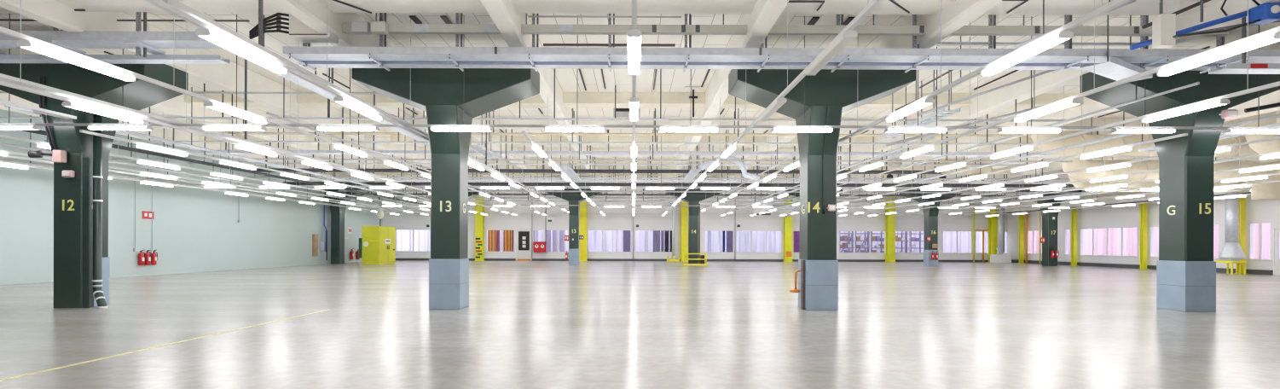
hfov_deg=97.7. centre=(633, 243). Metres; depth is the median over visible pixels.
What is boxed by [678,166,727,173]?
ceiling beam
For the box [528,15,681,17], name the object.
pipe
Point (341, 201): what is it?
lamp
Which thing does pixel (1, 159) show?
pipe
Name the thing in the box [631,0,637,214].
rail
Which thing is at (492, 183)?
pipe
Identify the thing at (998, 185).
lamp
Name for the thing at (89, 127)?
lamp
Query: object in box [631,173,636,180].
lamp
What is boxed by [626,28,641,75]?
lamp
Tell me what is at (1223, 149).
lamp
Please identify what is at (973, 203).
pole
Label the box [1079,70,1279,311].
concrete column
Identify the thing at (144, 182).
lamp
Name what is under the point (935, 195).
lamp
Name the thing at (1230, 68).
cable tray
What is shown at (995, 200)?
lamp
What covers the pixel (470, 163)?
lamp
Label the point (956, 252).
window
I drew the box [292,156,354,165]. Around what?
ceiling beam
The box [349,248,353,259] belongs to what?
fire extinguisher
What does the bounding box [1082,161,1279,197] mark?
duct
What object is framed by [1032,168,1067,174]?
ceiling beam
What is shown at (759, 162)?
ceiling beam
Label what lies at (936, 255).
fire extinguisher
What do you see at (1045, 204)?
lamp
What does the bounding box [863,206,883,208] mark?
lamp
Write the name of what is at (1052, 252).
fire extinguisher
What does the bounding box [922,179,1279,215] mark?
rail
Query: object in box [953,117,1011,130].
ceiling beam
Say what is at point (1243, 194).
rail
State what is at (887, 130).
lamp
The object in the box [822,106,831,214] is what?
conduit cover
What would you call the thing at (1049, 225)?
concrete column
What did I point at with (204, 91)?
pipe
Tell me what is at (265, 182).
lamp
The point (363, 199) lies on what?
lamp
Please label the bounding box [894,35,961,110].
strut
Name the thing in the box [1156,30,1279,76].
lamp
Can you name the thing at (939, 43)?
strut
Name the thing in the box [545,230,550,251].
curtain
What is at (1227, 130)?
lamp
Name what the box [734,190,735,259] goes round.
downpipe
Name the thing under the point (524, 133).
rail
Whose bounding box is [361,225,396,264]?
cabin
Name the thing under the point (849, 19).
channel
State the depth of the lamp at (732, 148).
14.87 m
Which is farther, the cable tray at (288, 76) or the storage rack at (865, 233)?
the storage rack at (865, 233)
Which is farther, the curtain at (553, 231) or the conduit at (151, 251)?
the curtain at (553, 231)
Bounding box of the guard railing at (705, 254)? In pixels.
[683,253,707,265]
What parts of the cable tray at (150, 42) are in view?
bracket arm, bracket arm, bracket arm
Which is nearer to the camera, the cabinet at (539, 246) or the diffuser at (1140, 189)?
the diffuser at (1140, 189)
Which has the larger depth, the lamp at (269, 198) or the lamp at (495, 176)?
the lamp at (269, 198)
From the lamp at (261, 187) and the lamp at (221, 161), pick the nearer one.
the lamp at (221, 161)
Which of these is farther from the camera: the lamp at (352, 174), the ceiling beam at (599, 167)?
the ceiling beam at (599, 167)
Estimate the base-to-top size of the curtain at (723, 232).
2.970 m
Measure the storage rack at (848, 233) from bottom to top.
3.200 m
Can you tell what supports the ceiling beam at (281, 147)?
attached to the ceiling at (570, 79)
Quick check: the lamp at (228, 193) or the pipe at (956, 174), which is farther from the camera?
the pipe at (956, 174)
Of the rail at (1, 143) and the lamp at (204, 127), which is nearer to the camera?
the lamp at (204, 127)
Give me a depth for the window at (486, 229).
51.51 m
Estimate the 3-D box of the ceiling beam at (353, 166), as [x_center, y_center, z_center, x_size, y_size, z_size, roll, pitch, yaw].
[-17.985,-4.994,37.400,4.800,0.380,0.700,0,0,0]
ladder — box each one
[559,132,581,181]
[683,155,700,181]
[879,69,960,139]
[1139,122,1279,151]
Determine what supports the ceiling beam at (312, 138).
attached to the ceiling at (570, 79)
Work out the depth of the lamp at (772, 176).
20.83 m
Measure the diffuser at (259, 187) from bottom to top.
0.075 m
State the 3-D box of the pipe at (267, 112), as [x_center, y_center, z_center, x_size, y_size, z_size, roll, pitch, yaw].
[-9.687,-4.292,27.900,0.070,1.735,26.200,0,0,0]
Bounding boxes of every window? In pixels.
[395,229,430,252]
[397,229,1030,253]
[485,229,515,252]
[532,229,568,252]
[587,229,631,252]
[634,230,671,253]
[703,230,734,253]
[735,230,782,253]
[792,230,799,253]
[839,230,885,253]
[895,230,923,253]
[941,231,973,254]
[974,231,988,254]
[1027,230,1042,254]
[1063,228,1071,255]
[1077,226,1138,257]
[1147,223,1219,259]
[1246,221,1272,260]
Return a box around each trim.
[383,212,1005,214]
[1004,191,1251,213]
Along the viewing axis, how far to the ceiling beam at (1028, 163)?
33.45 m
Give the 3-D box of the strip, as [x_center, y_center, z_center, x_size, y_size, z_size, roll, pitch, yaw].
[4.091,0.982,13.525,0.048,1.200,0.150,0,0,0]
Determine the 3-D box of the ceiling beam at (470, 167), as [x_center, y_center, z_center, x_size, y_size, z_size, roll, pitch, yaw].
[-8.985,-4.967,37.400,4.800,0.380,0.700,0,0,0]
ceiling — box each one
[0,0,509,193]
[0,11,1279,180]
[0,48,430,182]
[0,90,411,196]
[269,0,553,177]
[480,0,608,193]
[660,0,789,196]
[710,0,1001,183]
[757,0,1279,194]
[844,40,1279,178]
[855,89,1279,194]
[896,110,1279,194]
[953,133,1279,197]
[994,156,1279,195]
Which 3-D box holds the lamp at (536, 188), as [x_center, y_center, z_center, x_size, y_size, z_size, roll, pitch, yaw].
[-3.867,-2.582,25.900,1.340,0.090,0.164,0,0,0]
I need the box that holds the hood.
[1218,242,1245,259]
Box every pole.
[973,202,974,261]
[982,230,984,261]
[1039,211,1040,263]
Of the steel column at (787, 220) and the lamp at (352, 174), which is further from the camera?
the steel column at (787, 220)
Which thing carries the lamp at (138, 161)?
attached to the rail at (1, 136)
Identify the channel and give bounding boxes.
[322,73,349,88]
[409,15,422,23]
[440,15,452,23]
[578,68,586,90]
[601,69,605,88]
[653,69,657,89]
[700,69,710,86]
[807,17,819,24]
[843,17,854,25]
[919,69,953,87]
[973,69,1019,90]
[1097,110,1121,117]
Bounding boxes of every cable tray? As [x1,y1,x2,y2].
[0,11,221,57]
[0,54,230,63]
[0,58,394,180]
[146,128,1246,156]
[161,0,513,180]
[218,15,429,146]
[275,156,1070,183]
[283,12,1279,73]
[299,61,1225,70]
[344,173,1076,190]
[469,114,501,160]
[1079,15,1152,82]
[1208,16,1279,74]
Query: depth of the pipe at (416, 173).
33.46 m
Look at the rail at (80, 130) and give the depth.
16.97 m
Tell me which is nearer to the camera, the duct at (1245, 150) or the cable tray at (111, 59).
the cable tray at (111, 59)
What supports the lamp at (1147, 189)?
attached to the rail at (551, 136)
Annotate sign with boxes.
[142,210,153,219]
[545,202,552,224]
[564,235,568,240]
[1040,237,1044,243]
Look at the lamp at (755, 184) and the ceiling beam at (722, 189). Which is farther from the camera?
the ceiling beam at (722, 189)
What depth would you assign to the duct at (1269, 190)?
24.60 m
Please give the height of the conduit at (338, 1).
0.031 m
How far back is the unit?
49.20 m
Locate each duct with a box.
[249,12,338,43]
[659,198,680,261]
[699,155,760,180]
[857,158,1019,173]
[990,204,1011,262]
[1030,116,1279,156]
[1059,130,1279,200]
[1067,157,1251,192]
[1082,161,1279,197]
[1213,191,1246,274]
[1245,110,1279,154]
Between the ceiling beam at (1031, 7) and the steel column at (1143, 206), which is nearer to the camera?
the ceiling beam at (1031, 7)
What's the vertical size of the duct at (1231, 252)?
4.500 m
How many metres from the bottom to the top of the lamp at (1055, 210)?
0.090 m
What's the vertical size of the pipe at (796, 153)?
1.785 m
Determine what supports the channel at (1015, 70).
attached to the ceiling at (570, 79)
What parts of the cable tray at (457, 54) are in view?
bracket arm, bracket arm, bracket arm, bracket arm, bracket arm, bracket arm, bracket arm, bracket arm, bracket arm, bracket arm, bracket arm, bracket arm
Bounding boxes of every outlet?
[883,173,893,180]
[935,173,946,180]
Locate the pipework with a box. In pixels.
[1129,0,1279,50]
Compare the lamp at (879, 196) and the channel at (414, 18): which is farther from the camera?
the lamp at (879, 196)
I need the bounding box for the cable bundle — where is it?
[301,60,1225,63]
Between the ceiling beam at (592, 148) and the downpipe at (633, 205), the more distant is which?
the downpipe at (633, 205)
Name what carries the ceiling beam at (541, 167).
attached to the ceiling at (570, 79)
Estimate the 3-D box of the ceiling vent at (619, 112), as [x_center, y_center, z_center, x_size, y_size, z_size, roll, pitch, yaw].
[-0.255,-4.948,21.295,1.000,0.355,0.610,0,0,0]
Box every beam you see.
[0,6,11,11]
[54,0,287,12]
[128,115,208,127]
[141,139,162,144]
[184,90,267,107]
[199,134,279,144]
[255,146,322,156]
[256,115,314,128]
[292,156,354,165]
[296,91,413,107]
[310,134,365,144]
[318,0,487,12]
[344,165,382,173]
[351,115,428,128]
[352,146,397,156]
[379,157,422,165]
[390,134,485,144]
[406,165,430,173]
[420,147,503,156]
[469,166,521,168]
[474,157,515,165]
[480,115,557,129]
[500,93,547,108]
[501,135,569,144]
[509,188,544,190]
[511,0,757,13]
[517,147,578,156]
[530,157,584,166]
[539,166,585,168]
[562,92,705,108]
[574,116,693,129]
[582,135,684,145]
[589,147,678,156]
[593,157,673,166]
[597,166,670,173]
[607,188,660,190]
[672,182,710,183]
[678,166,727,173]
[683,158,735,166]
[689,147,750,156]
[696,135,765,145]
[709,116,787,129]
[720,94,764,108]
[722,189,756,190]
[725,182,775,183]
[740,167,799,173]
[752,158,799,166]
[765,148,847,157]
[781,0,953,14]
[782,136,876,145]
[836,167,857,169]
[839,116,916,130]
[842,189,865,191]
[845,158,887,167]
[852,92,971,109]
[868,148,915,157]
[902,136,957,145]
[925,158,974,163]
[947,148,1013,157]
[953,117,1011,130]
[981,0,1222,15]
[986,135,1035,146]
[1001,92,1083,110]
[1004,191,1246,212]
[1019,162,1038,164]
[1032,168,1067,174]
[1059,117,1140,131]
[1125,156,1152,158]
[1221,120,1233,130]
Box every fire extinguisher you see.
[138,249,144,265]
[144,249,151,265]
[150,249,157,265]
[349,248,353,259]
[355,249,359,259]
[565,250,568,260]
[931,250,934,260]
[934,250,938,260]
[1050,249,1054,257]
[1054,249,1059,257]
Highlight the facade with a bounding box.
[1030,222,1270,259]
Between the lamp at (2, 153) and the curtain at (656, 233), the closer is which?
the lamp at (2, 153)
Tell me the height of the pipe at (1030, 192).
1.175 m
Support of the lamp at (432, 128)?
attached to the rail at (8, 123)
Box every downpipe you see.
[531,196,532,258]
[632,205,633,259]
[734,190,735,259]
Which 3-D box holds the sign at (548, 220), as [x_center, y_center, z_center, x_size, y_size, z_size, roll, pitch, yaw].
[-7.586,-1.803,50.200,0.655,3.700,0.070,0,0,0]
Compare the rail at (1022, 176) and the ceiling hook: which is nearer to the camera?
the ceiling hook
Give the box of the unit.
[752,202,795,215]
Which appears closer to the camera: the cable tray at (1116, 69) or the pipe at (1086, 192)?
the cable tray at (1116, 69)
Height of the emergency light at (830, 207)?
0.160 m
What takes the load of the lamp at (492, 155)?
hanging from the ceiling at (570, 79)
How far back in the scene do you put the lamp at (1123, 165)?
17.94 m
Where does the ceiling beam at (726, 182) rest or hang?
attached to the ceiling at (570, 79)
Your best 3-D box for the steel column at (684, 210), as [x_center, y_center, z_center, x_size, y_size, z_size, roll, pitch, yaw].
[4.678,-1.216,51.090,0.840,5.600,0.580,0,0,0]
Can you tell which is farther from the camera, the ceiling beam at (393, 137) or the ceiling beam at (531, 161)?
the ceiling beam at (531, 161)
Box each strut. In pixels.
[0,18,249,22]
[543,43,675,46]
[886,46,1049,146]
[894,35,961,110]
[916,69,1054,115]
[934,41,1152,46]
[1014,0,1135,48]
[1141,0,1210,28]
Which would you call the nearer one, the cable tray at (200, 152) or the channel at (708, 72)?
the channel at (708, 72)
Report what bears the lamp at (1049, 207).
attached to the rail at (1022, 176)
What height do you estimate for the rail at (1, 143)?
2.150 m
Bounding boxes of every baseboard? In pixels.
[395,258,515,260]
[532,258,988,261]
[1011,259,1273,274]
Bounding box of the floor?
[0,260,1279,388]
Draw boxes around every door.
[516,229,531,260]
[1274,228,1279,275]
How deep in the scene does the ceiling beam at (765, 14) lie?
13.96 m
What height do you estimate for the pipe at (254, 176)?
1.500 m
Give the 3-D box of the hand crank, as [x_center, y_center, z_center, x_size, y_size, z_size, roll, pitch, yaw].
[3.967,0.913,13.770,0.260,0.558,0.260,0,0,0]
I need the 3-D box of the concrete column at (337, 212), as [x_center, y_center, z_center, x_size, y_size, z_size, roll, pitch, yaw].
[-21.681,-1.455,42.350,2.750,5.920,1.300,0,0,0]
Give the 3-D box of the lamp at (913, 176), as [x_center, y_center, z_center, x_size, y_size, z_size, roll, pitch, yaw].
[10.207,-2.459,21.050,0.164,0.090,1.500,0,0,0]
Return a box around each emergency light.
[61,170,75,177]
[826,204,835,211]
[1219,109,1238,118]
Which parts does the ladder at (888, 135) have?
rail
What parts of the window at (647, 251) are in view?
sill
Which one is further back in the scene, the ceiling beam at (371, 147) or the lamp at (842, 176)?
the ceiling beam at (371, 147)
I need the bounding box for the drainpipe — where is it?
[92,113,108,308]
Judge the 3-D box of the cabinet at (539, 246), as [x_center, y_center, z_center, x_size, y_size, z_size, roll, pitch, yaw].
[-8.550,0.274,51.111,1.120,0.980,0.578,0,0,0]
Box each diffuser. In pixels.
[0,125,34,129]
[259,186,289,188]
[535,187,564,189]
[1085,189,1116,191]
[1140,189,1158,191]
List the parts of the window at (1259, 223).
sill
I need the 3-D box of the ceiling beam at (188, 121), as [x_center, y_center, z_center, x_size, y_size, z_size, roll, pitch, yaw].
[-17.985,-4.994,22.900,4.800,0.380,0.700,0,0,0]
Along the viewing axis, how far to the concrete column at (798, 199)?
41.70 m
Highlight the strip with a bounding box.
[800,259,805,309]
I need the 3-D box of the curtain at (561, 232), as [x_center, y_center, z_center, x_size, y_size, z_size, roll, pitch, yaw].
[-6.767,0.085,52.650,0.480,2.970,0.100,0,0,0]
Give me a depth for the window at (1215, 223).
37.14 m
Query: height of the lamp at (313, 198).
0.090 m
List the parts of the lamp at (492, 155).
rail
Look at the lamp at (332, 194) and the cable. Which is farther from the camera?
the lamp at (332, 194)
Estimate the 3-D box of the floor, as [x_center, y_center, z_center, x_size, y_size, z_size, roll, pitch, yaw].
[5.645,1.735,22.750,58.100,0.303,58.100,0,0,0]
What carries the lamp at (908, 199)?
attached to the rail at (1275, 137)
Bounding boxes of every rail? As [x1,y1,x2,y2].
[0,0,518,214]
[0,13,1279,129]
[0,15,547,214]
[0,127,410,208]
[0,132,430,209]
[0,147,403,214]
[0,148,429,214]
[79,93,490,214]
[144,0,568,211]
[147,135,1251,189]
[306,175,1124,207]
[521,105,605,214]
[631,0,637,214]
[661,0,882,215]
[700,0,1129,211]
[719,0,1279,215]
[748,0,1279,215]
[777,86,1187,215]
[836,133,1279,215]
[836,136,1279,210]
[863,163,1279,215]
[892,118,1279,215]
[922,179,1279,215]
[949,189,1242,216]
[978,193,1251,216]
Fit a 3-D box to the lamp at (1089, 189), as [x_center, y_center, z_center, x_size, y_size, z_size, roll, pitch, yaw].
[21.633,-2.505,25.900,1.340,0.090,0.164,0,0,0]
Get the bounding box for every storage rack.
[839,231,852,252]
[852,231,868,252]
[867,231,884,252]
[895,231,906,252]
[906,231,923,252]
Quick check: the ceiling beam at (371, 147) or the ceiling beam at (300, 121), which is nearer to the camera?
the ceiling beam at (300, 121)
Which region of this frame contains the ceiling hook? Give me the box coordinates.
[683,86,703,116]
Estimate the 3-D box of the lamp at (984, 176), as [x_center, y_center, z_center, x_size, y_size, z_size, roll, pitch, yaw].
[12.757,-2.452,21.050,0.164,0.090,1.500,0,0,0]
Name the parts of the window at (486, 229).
sill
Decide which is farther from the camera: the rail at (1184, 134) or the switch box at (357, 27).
the rail at (1184, 134)
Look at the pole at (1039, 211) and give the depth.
46.97 m
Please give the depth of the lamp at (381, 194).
28.61 m
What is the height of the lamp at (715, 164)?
0.090 m
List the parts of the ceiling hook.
rod, plate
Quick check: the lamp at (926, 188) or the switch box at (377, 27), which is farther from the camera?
the lamp at (926, 188)
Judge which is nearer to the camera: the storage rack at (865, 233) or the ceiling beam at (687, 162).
the ceiling beam at (687, 162)
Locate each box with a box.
[351,21,370,34]
[370,21,388,34]
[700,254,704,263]
[932,243,937,248]
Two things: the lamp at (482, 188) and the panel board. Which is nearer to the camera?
the lamp at (482, 188)
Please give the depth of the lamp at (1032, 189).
25.84 m
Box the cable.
[1244,102,1279,112]
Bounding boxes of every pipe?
[0,68,379,94]
[0,68,668,120]
[0,115,330,203]
[0,144,389,210]
[4,86,430,199]
[17,121,427,204]
[40,85,1065,121]
[44,106,1030,144]
[82,156,90,307]
[111,128,1072,162]
[187,144,1027,166]
[220,110,1023,136]
[242,156,1069,179]
[249,144,941,173]
[266,77,501,196]
[283,165,1074,187]
[299,164,799,176]
[320,201,327,260]
[321,165,1042,180]
[338,173,1078,193]
[359,174,1071,196]
[364,181,1019,197]
[371,188,1021,203]
[376,188,1010,200]
[391,103,545,197]
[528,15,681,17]
[723,132,799,195]
[758,81,934,199]
[785,81,1199,201]
[836,111,1138,199]
[885,173,963,203]
[920,174,1075,208]
[966,174,1098,206]
[1025,212,1027,263]
[1097,113,1279,150]
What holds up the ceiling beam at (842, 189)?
attached to the ceiling at (570, 79)
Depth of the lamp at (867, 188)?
25.83 m
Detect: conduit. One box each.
[39,76,53,151]
[42,76,57,150]
[133,180,138,251]
[150,143,153,253]
[237,159,241,222]
[332,0,371,13]
[698,203,700,263]
[787,0,824,11]
[889,0,909,13]
[955,0,1028,13]
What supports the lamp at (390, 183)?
attached to the rail at (2, 83)
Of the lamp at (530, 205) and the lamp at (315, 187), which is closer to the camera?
the lamp at (315, 187)
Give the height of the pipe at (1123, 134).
1.845 m
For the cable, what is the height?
0.749 m
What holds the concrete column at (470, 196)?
on the floor
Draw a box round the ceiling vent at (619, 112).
[613,108,640,116]
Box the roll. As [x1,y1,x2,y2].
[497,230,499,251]
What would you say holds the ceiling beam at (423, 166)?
attached to the ceiling at (570, 79)
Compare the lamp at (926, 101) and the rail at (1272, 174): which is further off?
the rail at (1272, 174)
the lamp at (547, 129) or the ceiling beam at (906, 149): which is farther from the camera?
the ceiling beam at (906, 149)
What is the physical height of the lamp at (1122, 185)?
0.090 m
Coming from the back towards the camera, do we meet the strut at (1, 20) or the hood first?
the hood
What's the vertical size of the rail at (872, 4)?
1.820 m
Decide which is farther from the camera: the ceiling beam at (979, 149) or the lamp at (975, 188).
the ceiling beam at (979, 149)
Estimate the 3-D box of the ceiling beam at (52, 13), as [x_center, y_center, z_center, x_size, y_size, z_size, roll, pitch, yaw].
[-11.586,-4.777,22.750,0.400,0.775,57.500,0,0,0]
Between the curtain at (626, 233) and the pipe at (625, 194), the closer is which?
the pipe at (625, 194)
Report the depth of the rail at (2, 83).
12.62 m
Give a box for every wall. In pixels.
[0,109,382,284]
[382,189,1007,260]
[1007,194,1279,275]
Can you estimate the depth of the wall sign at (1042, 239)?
42.18 m
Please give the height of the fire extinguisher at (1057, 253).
0.674 m
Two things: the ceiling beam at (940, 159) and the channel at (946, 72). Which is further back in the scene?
the ceiling beam at (940, 159)
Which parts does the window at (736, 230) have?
sill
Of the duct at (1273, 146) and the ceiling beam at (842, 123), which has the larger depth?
the ceiling beam at (842, 123)
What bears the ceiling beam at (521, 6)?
attached to the ceiling at (570, 79)
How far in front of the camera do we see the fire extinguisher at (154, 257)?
26.75 m
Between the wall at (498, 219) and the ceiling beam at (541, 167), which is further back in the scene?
the wall at (498, 219)
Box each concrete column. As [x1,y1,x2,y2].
[0,63,188,307]
[324,188,369,263]
[351,68,539,309]
[424,188,485,199]
[545,188,602,264]
[665,189,722,263]
[728,69,915,310]
[781,189,842,200]
[899,189,963,266]
[1016,190,1082,266]
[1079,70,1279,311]
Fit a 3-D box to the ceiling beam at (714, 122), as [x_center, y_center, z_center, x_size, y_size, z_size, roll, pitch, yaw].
[4.515,-4.926,22.900,3.400,0.380,0.700,0,0,0]
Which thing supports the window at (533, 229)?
in the wall at (498, 219)
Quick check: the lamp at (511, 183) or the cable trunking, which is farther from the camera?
the lamp at (511, 183)
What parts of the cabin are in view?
panel, door, door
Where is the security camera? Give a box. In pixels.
[27,150,66,162]
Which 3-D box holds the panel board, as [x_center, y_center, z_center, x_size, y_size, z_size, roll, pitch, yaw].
[-20.626,0.308,42.350,0.250,1.500,0.300,0,0,0]
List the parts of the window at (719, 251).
sill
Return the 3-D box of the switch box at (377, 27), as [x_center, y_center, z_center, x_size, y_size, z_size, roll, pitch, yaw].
[-5.336,-4.536,11.750,0.300,0.220,0.180,0,0,0]
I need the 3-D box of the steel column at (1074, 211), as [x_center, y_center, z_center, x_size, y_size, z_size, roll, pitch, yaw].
[34.062,-0.558,43.249,0.420,4.460,0.340,0,0,0]
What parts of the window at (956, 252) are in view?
sill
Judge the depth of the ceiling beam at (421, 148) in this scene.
29.85 m
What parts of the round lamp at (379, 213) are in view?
globe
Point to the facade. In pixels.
(1130, 234)
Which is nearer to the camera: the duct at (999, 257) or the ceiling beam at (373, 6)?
the ceiling beam at (373, 6)
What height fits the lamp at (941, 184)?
0.090 m
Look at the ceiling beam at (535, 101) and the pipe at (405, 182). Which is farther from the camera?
the pipe at (405, 182)
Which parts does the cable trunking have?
joint plate, joint plate, joint plate, joint plate, joint plate, joint plate, joint plate, joint plate, joint plate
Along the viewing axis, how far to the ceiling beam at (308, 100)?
18.90 m
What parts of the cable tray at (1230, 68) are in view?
tag plate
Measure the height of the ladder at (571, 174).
1.650 m
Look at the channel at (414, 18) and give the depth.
12.77 m
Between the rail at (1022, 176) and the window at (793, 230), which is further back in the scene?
the window at (793, 230)
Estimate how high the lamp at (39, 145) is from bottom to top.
0.090 m
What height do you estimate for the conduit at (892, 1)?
0.031 m
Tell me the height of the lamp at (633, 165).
0.090 m
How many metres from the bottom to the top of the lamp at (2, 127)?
0.090 m
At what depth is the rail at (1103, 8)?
8.28 m
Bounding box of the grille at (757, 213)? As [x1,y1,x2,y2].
[755,213,770,214]
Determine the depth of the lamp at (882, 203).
34.77 m
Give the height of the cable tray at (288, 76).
1.062 m
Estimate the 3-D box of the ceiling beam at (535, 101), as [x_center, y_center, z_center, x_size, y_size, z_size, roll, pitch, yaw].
[-4.485,-4.954,19.250,3.400,0.380,0.700,0,0,0]
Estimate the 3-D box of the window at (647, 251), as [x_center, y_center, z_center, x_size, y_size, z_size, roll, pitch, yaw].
[1.885,-0.229,51.500,3.711,2.110,0.120,0,0,0]
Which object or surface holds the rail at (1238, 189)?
hanging from the ceiling at (570, 79)
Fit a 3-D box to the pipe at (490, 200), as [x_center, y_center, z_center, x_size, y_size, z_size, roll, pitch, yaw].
[5.163,-4.279,46.600,54.300,1.670,0.140,0,0,0]
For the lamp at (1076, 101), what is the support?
attached to the rail at (1155, 70)
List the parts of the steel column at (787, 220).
warning plate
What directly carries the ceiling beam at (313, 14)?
attached to the ceiling at (570, 79)
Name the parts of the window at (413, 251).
sill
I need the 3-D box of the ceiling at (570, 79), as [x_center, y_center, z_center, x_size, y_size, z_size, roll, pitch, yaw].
[5.666,-5.263,22.750,58.100,0.300,58.100,0,0,0]
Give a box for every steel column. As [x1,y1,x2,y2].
[474,196,485,260]
[579,199,587,260]
[680,202,688,260]
[782,196,793,261]
[885,196,895,261]
[988,207,997,261]
[1019,214,1024,262]
[1071,208,1077,265]
[1140,202,1149,269]
[1233,193,1247,273]
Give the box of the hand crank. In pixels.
[789,269,800,292]
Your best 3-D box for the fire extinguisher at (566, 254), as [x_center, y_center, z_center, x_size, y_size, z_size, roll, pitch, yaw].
[-5.036,0.852,42.091,0.213,0.706,0.240,0,0,-29]
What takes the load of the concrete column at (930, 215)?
on the floor
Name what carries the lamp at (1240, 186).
attached to the rail at (1277, 180)
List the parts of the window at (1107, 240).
sill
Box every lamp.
[0,98,76,119]
[0,125,40,130]
[0,151,7,156]
[0,162,28,168]
[16,39,136,81]
[37,143,51,149]
[61,101,144,123]
[86,125,153,130]
[136,144,187,156]
[137,160,180,169]
[139,172,177,179]
[140,181,173,186]
[194,28,288,74]
[201,125,266,130]
[202,181,231,187]
[203,101,267,124]
[203,185,234,188]
[210,173,243,179]
[219,160,256,169]
[225,191,248,196]
[235,144,277,156]
[259,185,289,188]
[263,181,289,187]
[265,196,284,201]
[275,191,296,196]
[280,173,308,179]
[299,201,315,204]
[301,161,332,170]
[311,196,328,201]
[314,186,344,188]
[315,126,379,131]
[324,181,346,187]
[326,192,344,196]
[333,96,382,120]
[334,144,367,156]
[340,201,354,204]
[350,173,373,179]
[357,197,372,201]
[370,186,399,188]
[376,208,384,225]
[377,192,393,196]
[383,161,408,170]
[386,181,404,187]
[403,197,416,201]
[421,173,430,178]
[429,126,492,131]
[468,161,484,170]
[479,192,490,196]
[480,186,509,189]
[491,173,504,180]
[493,205,513,207]
[509,182,520,188]
[530,205,550,207]
[532,144,546,157]
[535,186,564,189]
[544,127,604,132]
[549,162,560,170]
[561,173,570,180]
[570,182,578,188]
[590,187,619,189]
[604,205,624,207]
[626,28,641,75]
[629,97,638,121]
[631,145,637,157]
[631,162,636,171]
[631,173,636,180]
[642,205,660,207]
[646,187,674,189]
[658,127,718,132]
[689,183,697,188]
[697,173,706,181]
[700,187,729,189]
[707,162,718,171]
[720,145,735,157]
[747,183,758,188]
[755,187,785,190]
[757,97,787,121]
[762,174,776,181]
[770,127,833,132]
[777,193,787,197]
[783,162,799,171]
[804,29,857,75]
[836,174,846,179]
[859,162,883,171]
[862,183,881,189]
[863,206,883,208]
[865,188,895,190]
[867,195,881,199]
[872,202,885,206]
[884,127,947,133]
[885,98,934,121]
[893,174,916,181]
[895,198,909,202]
[900,146,933,158]
[918,202,933,205]
[920,183,943,189]
[920,188,950,190]
[922,194,940,198]
[935,162,966,172]
[938,206,957,208]
[952,203,968,206]
[959,174,986,182]
[961,196,980,199]
[975,188,1006,190]
[978,184,1004,189]
[980,30,1073,75]
[982,199,1001,202]
[990,146,1032,158]
[996,127,1061,133]
[1000,202,1019,205]
[1011,162,1048,172]
[1013,98,1082,121]
[1019,194,1042,198]
[1025,175,1057,182]
[1030,188,1060,191]
[1032,203,1051,206]
[1036,184,1065,189]
[1042,209,1059,212]
[1048,207,1069,208]
[1054,196,1079,200]
[1070,199,1093,202]
[1080,146,1131,159]
[1082,202,1104,206]
[1085,188,1116,191]
[1087,163,1130,172]
[1089,175,1127,182]
[1094,184,1127,190]
[1109,128,1175,133]
[1112,203,1135,207]
[1116,194,1144,198]
[1140,188,1158,191]
[1141,98,1230,122]
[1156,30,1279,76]
[1213,184,1250,190]
[1213,195,1245,199]
[1215,147,1230,152]
[1221,175,1268,182]
[1222,128,1279,133]
[1239,165,1279,173]
[1259,153,1279,159]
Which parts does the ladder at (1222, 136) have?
rail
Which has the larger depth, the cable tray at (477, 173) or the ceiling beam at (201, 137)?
the cable tray at (477, 173)
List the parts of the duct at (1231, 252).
leg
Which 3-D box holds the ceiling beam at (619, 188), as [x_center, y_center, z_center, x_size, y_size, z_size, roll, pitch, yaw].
[0.015,-4.940,49.000,4.800,0.380,0.700,0,0,0]
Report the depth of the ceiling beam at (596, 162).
33.45 m
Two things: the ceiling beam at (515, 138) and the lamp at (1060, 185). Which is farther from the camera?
the ceiling beam at (515, 138)
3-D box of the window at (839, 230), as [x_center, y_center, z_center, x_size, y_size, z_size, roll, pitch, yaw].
[21.079,-0.172,51.500,4.418,2.110,0.120,0,0,0]
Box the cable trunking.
[341,12,1229,36]
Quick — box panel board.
[359,237,362,257]
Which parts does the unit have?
casing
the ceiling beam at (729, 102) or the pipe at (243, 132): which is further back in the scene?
the pipe at (243, 132)
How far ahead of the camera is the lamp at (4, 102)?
11.60 m
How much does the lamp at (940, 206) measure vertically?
0.090 m
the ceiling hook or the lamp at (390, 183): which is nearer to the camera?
the ceiling hook
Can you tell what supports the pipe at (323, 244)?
attached to the wall at (194, 229)
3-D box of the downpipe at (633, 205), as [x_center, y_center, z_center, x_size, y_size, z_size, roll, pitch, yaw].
[-0.034,-1.830,51.380,0.092,6.400,0.092,0,0,22]

